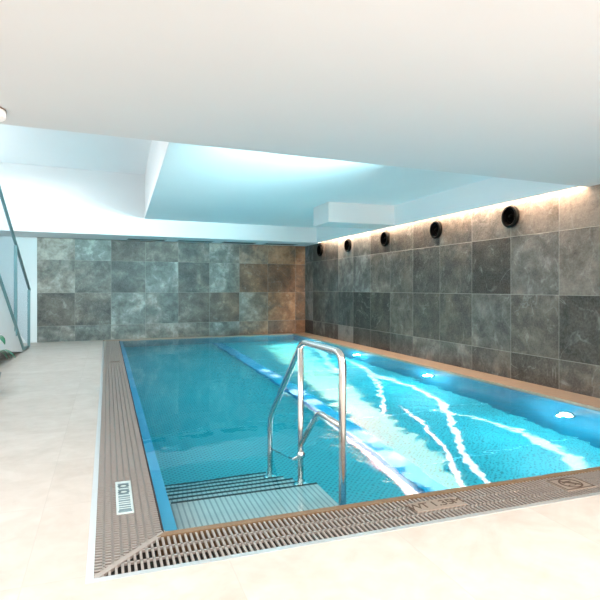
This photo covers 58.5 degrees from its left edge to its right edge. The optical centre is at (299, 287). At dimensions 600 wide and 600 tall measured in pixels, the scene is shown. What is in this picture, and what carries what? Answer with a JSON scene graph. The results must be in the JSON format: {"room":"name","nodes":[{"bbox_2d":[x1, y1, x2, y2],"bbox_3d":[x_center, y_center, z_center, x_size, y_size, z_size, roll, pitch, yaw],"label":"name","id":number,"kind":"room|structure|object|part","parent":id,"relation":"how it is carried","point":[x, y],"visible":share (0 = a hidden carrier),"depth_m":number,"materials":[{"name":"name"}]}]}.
{"room":"indoor swimming pool","nodes":[
{"label":"indoor swimming pool","id":0,"kind":"room"},
{"bbox_2d":[0,124,150,173],"bbox_3d":[-3.916,-2.690,7.775,4.100,0.100,9.254,0,0,-20],"label":"ceiling","id":1,"kind":"structure","parent":0,"point":[18,144],"depth_m":10.29,"materials":[{"name":"paint"}]},
{"bbox_2d":[0,236,304,342],"bbox_3d":[-3.874,0.130,13.927,8.776,5.540,0.201,0,0,-23],"label":"wall","id":2,"kind":"structure","parent":0,"point":[88,289],"depth_m":13.83,"materials":[{"name":"tile"}]},
{"bbox_2d":[103,333,292,340],"bbox_3d":[-2.545,1.327,14.269,5.082,0.066,0.214,0,0,-23],"label":"trim","id":3,"kind":"structure","parent":2,"relation":"attached to","point":[281,333],"depth_m":14.12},
{"bbox_2d":[145,140,168,208],"bbox_3d":[-2.229,-2.123,8.478,0.120,1.034,8.851,0,0,-18],"label":"wall","id":4,"kind":"structure","parent":0,"point":[157,148],"depth_m":9.21,"materials":[{"name":"white paint"}]},
{"bbox_2d":[0,162,320,245],"bbox_3d":[-3.521,-1.925,13.187,8.613,1.430,1.439,0,0,-23],"label":"wall","id":5,"kind":"structure","parent":0,"point":[41,201],"depth_m":12.06,"materials":[{"name":"paint"}]},
{"bbox_2d":[126,238,165,240],"bbox_3d":[-3.831,-1.206,13.385,0.930,0.008,0.400,0,0,-23],"label":"diffuser","id":6,"kind":"object","parent":5,"relation":"attached to","point":[128,238],"visible":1,"depth_m":13.34,"materials":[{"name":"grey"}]},
{"bbox_2d":[176,240,214,242],"bbox_3d":[-2.711,-1.206,13.874,0.930,0.008,0.400,0,0,-23],"label":"diffuser","id":7,"kind":"object","parent":5,"relation":"attached to","point":[177,240],"visible":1,"depth_m":13.91,"materials":[{"name":"black metal"}]},
{"bbox_2d":[221,242,255,243],"bbox_3d":[-1.636,-1.206,14.344,0.930,0.008,0.400,0,0,-23],"label":"diffuser","id":8,"kind":"object","parent":5,"relation":"attached to","point":[221,242],"visible":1,"depth_m":14.23,"materials":[{"name":"black metal"}]},
{"bbox_2d":[262,243,297,245],"bbox_3d":[-0.552,-1.206,14.817,0.930,0.008,0.400,0,0,-23],"label":"diffuser","id":9,"kind":"object","parent":5,"relation":"attached to","point":[265,243],"visible":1,"depth_m":14.86,"materials":[{"name":"black metal"}]},
{"bbox_2d":[0,0,599,186],"bbox_3d":[0.793,-1.360,1.502,8.710,0.300,7.490,0,0,-20],"label":"ceiling","id":10,"kind":"structure","parent":0,"point":[510,89],"depth_m":3.05,"materials":[{"name":"paint"}]},
{"bbox_2d":[0,107,6,121],"bbox_3d":[-2.148,-1.181,3.605,0.310,0.056,0.310,0,0,-20],"label":"ceiling lamp","id":11,"kind":"object","parent":10,"relation":"attached to","point":[3,112],"visible":1,"depth_m":3.63,"materials":[{"name":"beige"}]},
{"bbox_2d":[0,340,599,599],"bbox_3d":[-0.886,1.425,5.870,8.510,0.250,16.846,0,0,-20],"label":"floor","id":12,"kind":"structure","parent":0,"point":[49,392],"depth_m":2.67,"materials":[{"name":"tile"}]},
{"bbox_2d":[0,335,15,375],"bbox_3d":[-3.791,0.941,6.626,0.462,0.718,0.537,0,0,23],"label":"potted plant","id":13,"kind":"object","parent":12,"relation":"on","point":[2,338],"visible":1,"depth_m":6.66,"materials":[{"name":"green plant"}]},
{"bbox_2d":[0,285,22,358],"bbox_3d":[-5.506,-0.132,8.354,1.460,2.864,5.450,0,0,-20],"label":"staircase","id":14,"kind":"structure","parent":12,"relation":"on","point":[12,343],"depth_m":9.28,"materials":[{"name":"white paint"}]},
{"bbox_2d":[0,186,30,349],"bbox_3d":[-4.980,-0.730,9.068,0.067,4.059,6.066,0,0,-20],"label":"stair railing","id":15,"kind":"object","parent":12,"relation":"on","point":[16,248],"visible":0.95,"depth_m":10.11,"materials":[{"name":"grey metal"}]},
{"bbox_3d":[-4.917,-0.111,8.904,0.060,2.820,5.715,0,0,-20],"label":"rail","id":16,"kind":"part","parent":15,"relation":"part of","materials":[{"name":"teal metal"}]},
{"bbox_3d":[-4.987,-1.345,9.067,0.055,2.828,6.063,0,0,-20],"label":"handrail","id":17,"kind":"part","parent":15,"relation":"part of","materials":[{"name":"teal metal"}]},
{"bbox_3d":[-5.369,0.046,10.130,0.040,1.722,0.050,0,0,-20],"label":"post","id":18,"kind":"part","parent":15,"relation":"part of","materials":[{"name":"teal metal"}]},
{"bbox_3d":[-5.989,0.663,11.852,0.040,1.274,0.050,0,0,-20],"label":"post","id":19,"kind":"part","parent":15,"relation":"part of","materials":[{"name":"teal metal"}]},
{"bbox_2d":[85,341,164,583],"bbox_3d":[-2.697,1.398,7.786,0.380,0.204,11.421,0,0,-20],"label":"gutter grating","id":20,"kind":"object","parent":12,"relation":"in","point":[120,454],"visible":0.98,"depth_m":3.64,"materials":[{"name":"grey plastic"}]},
{"bbox_3d":[-2.860,1.323,7.728,0.034,0.053,11.421,0,0,-20],"label":"frame","id":21,"kind":"part","parent":20,"relation":"part of","materials":[{"name":"metal"}]},
{"bbox_2d":[115,480,133,514],"bbox_3d":[-1.095,1.298,3.336,0.096,0.011,0.540,0,0,-20],"label":"plate","id":22,"kind":"object","parent":20,"relation":"on","point":[124,500],"visible":1,"depth_m":3.29,"materials":[{"name":"white"}]},
{"bbox_2d":[86,466,599,583],"bbox_3d":[1.576,1.398,3.469,5.494,0.204,0.400,0,0,-20],"label":"gutter grating","id":23,"kind":"object","parent":12,"relation":"in","point":[187,547],"visible":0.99,"depth_m":2.98,"materials":[{"name":"grey plastic"}]},
{"bbox_2d":[406,496,466,512],"bbox_3d":[0.809,1.298,3.209,0.374,0.012,0.124,0,0,-20],"label":"depth marker","id":24,"kind":"object","parent":23,"relation":"on","point":[443,503],"visible":1,"depth_m":3.20,"materials":[{"name":"brown"}]},
{"bbox_2d":[545,476,595,491],"bbox_3d":[1.792,1.298,3.552,0.240,0.012,0.190,0,0,-20],"label":"sign","id":25,"kind":"object","parent":23,"relation":"on","point":[569,484],"visible":1,"depth_m":3.54,"materials":[{"name":"brown"}]},
{"bbox_3d":[-0.450,2.062,9.012,4.880,1.475,11.603,0,0,-20],"label":"swimming pool","id":26,"kind":"object","parent":12,"relation":"in","visible":0},
{"bbox_2d":[267,340,345,504],"bbox_3d":[-0.003,1.336,3.993,0.110,1.928,1.655,0,0,-20],"label":"pool handrail","id":27,"kind":"object","parent":26,"relation":"on","point":[298,355],"visible":0.68,"depth_m":3.70,"materials":[{"name":"metal"}]},
{"bbox_3d":[0.005,1.067,3.971,0.043,1.265,0.043,0,0,-20],"label":"support post","id":28,"kind":"part","parent":27,"relation":"part of","materials":[{"name":"metal"}]},
{"bbox_3d":[0.129,1.005,3.627,0.038,0.358,0.768,0,0,-20],"label":"rail","id":29,"kind":"part","parent":27,"relation":"part of","materials":[{"name":"metal"}]},
{"bbox_2d":[120,334,599,530],"bbox_3d":[-0.450,2.033,9.012,4.696,1.435,11.419,0,0,-20],"label":"pool water","id":30,"kind":"object","parent":26,"relation":"in","point":[203,406],"visible":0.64,"depth_m":4.95,"materials":[{"name":"teal liquid"}]},
{"bbox_2d":[145,142,492,227],"bbox_3d":[-0.111,-1.680,9.474,5.010,0.150,9.384,0,0,-20],"label":"ceiling","id":31,"kind":"structure","parent":0,"point":[195,183],"depth_m":8.31,"materials":[{"name":"paint"}]},
{"bbox_2d":[313,202,393,228],"bbox_3d":[1.054,-1.417,10.578,1.390,0.375,0.770,0,0,-20],"label":"ceiling beam","id":32,"kind":"structure","parent":0,"point":[329,214],"depth_m":10.26,"materials":[{"name":"paint"}]},
{"bbox_2d":[305,184,599,397],"bbox_3d":[3.151,0.765,7.512,0.200,4.270,17.800,0,0,-20],"label":"wall","id":33,"kind":"structure","parent":0,"point":[521,302],"depth_m":8.23,"materials":[{"name":"tile"}]},
{"bbox_2d":[317,244,322,255],"bbox_3d":[0.530,-1.015,14.412,0.057,0.322,0.322,0,0,-20],"label":"air nozzle","id":34,"kind":"object","parent":33,"relation":"attached to","point":[319,247],"visible":1,"depth_m":14.38,"materials":[{"name":"black plastic"}]},
{"bbox_2d":[344,239,351,251],"bbox_3d":[1.134,-1.015,12.737,0.057,0.322,0.322,0,0,-20],"label":"air nozzle","id":35,"kind":"object","parent":33,"relation":"attached to","point":[347,244],"visible":1,"depth_m":12.74,"materials":[{"name":"black plastic"}]},
{"bbox_2d":[380,231,389,246],"bbox_3d":[1.743,-1.015,11.044,0.057,0.322,0.322,0,0,-20],"label":"air nozzle","id":36,"kind":"object","parent":33,"relation":"attached to","point":[384,238],"visible":1,"depth_m":11.04,"materials":[{"name":"black plastic"}]},
{"bbox_2d":[429,220,441,238],"bbox_3d":[2.360,-1.015,9.331,0.057,0.322,0.322,0,0,-20],"label":"air nozzle","id":37,"kind":"object","parent":33,"relation":"attached to","point":[435,230],"visible":1,"depth_m":9.32,"materials":[{"name":"black plastic"}]},
{"bbox_2d":[293,332,599,410],"bbox_3d":[1.919,1.324,9.986,0.436,0.072,11.630,0,0,-20],"label":"trim","id":38,"kind":"structure","parent":33,"relation":"attached to","point":[557,394],"depth_m":7.83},
{"bbox_2d":[317,177,579,242],"bbox_3d":[1.941,-1.407,10.373,0.140,0.395,8.465,0,0,-20],"label":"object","id":39,"kind":"structure","parent":33,"relation":"attached to","point":[495,190],"depth_m":8.47,"materials":[{"name":"paint"}]},
{"bbox_2d":[501,205,518,227],"bbox_3d":[2.980,-1.015,7.610,0.057,0.322,0.322,0,0,-20],"label":"air nozzle","id":40,"kind":"object","parent":33,"relation":"attached to","point":[510,213],"visible":1,"depth_m":7.61,"materials":[{"name":"black plastic"}]}
]}

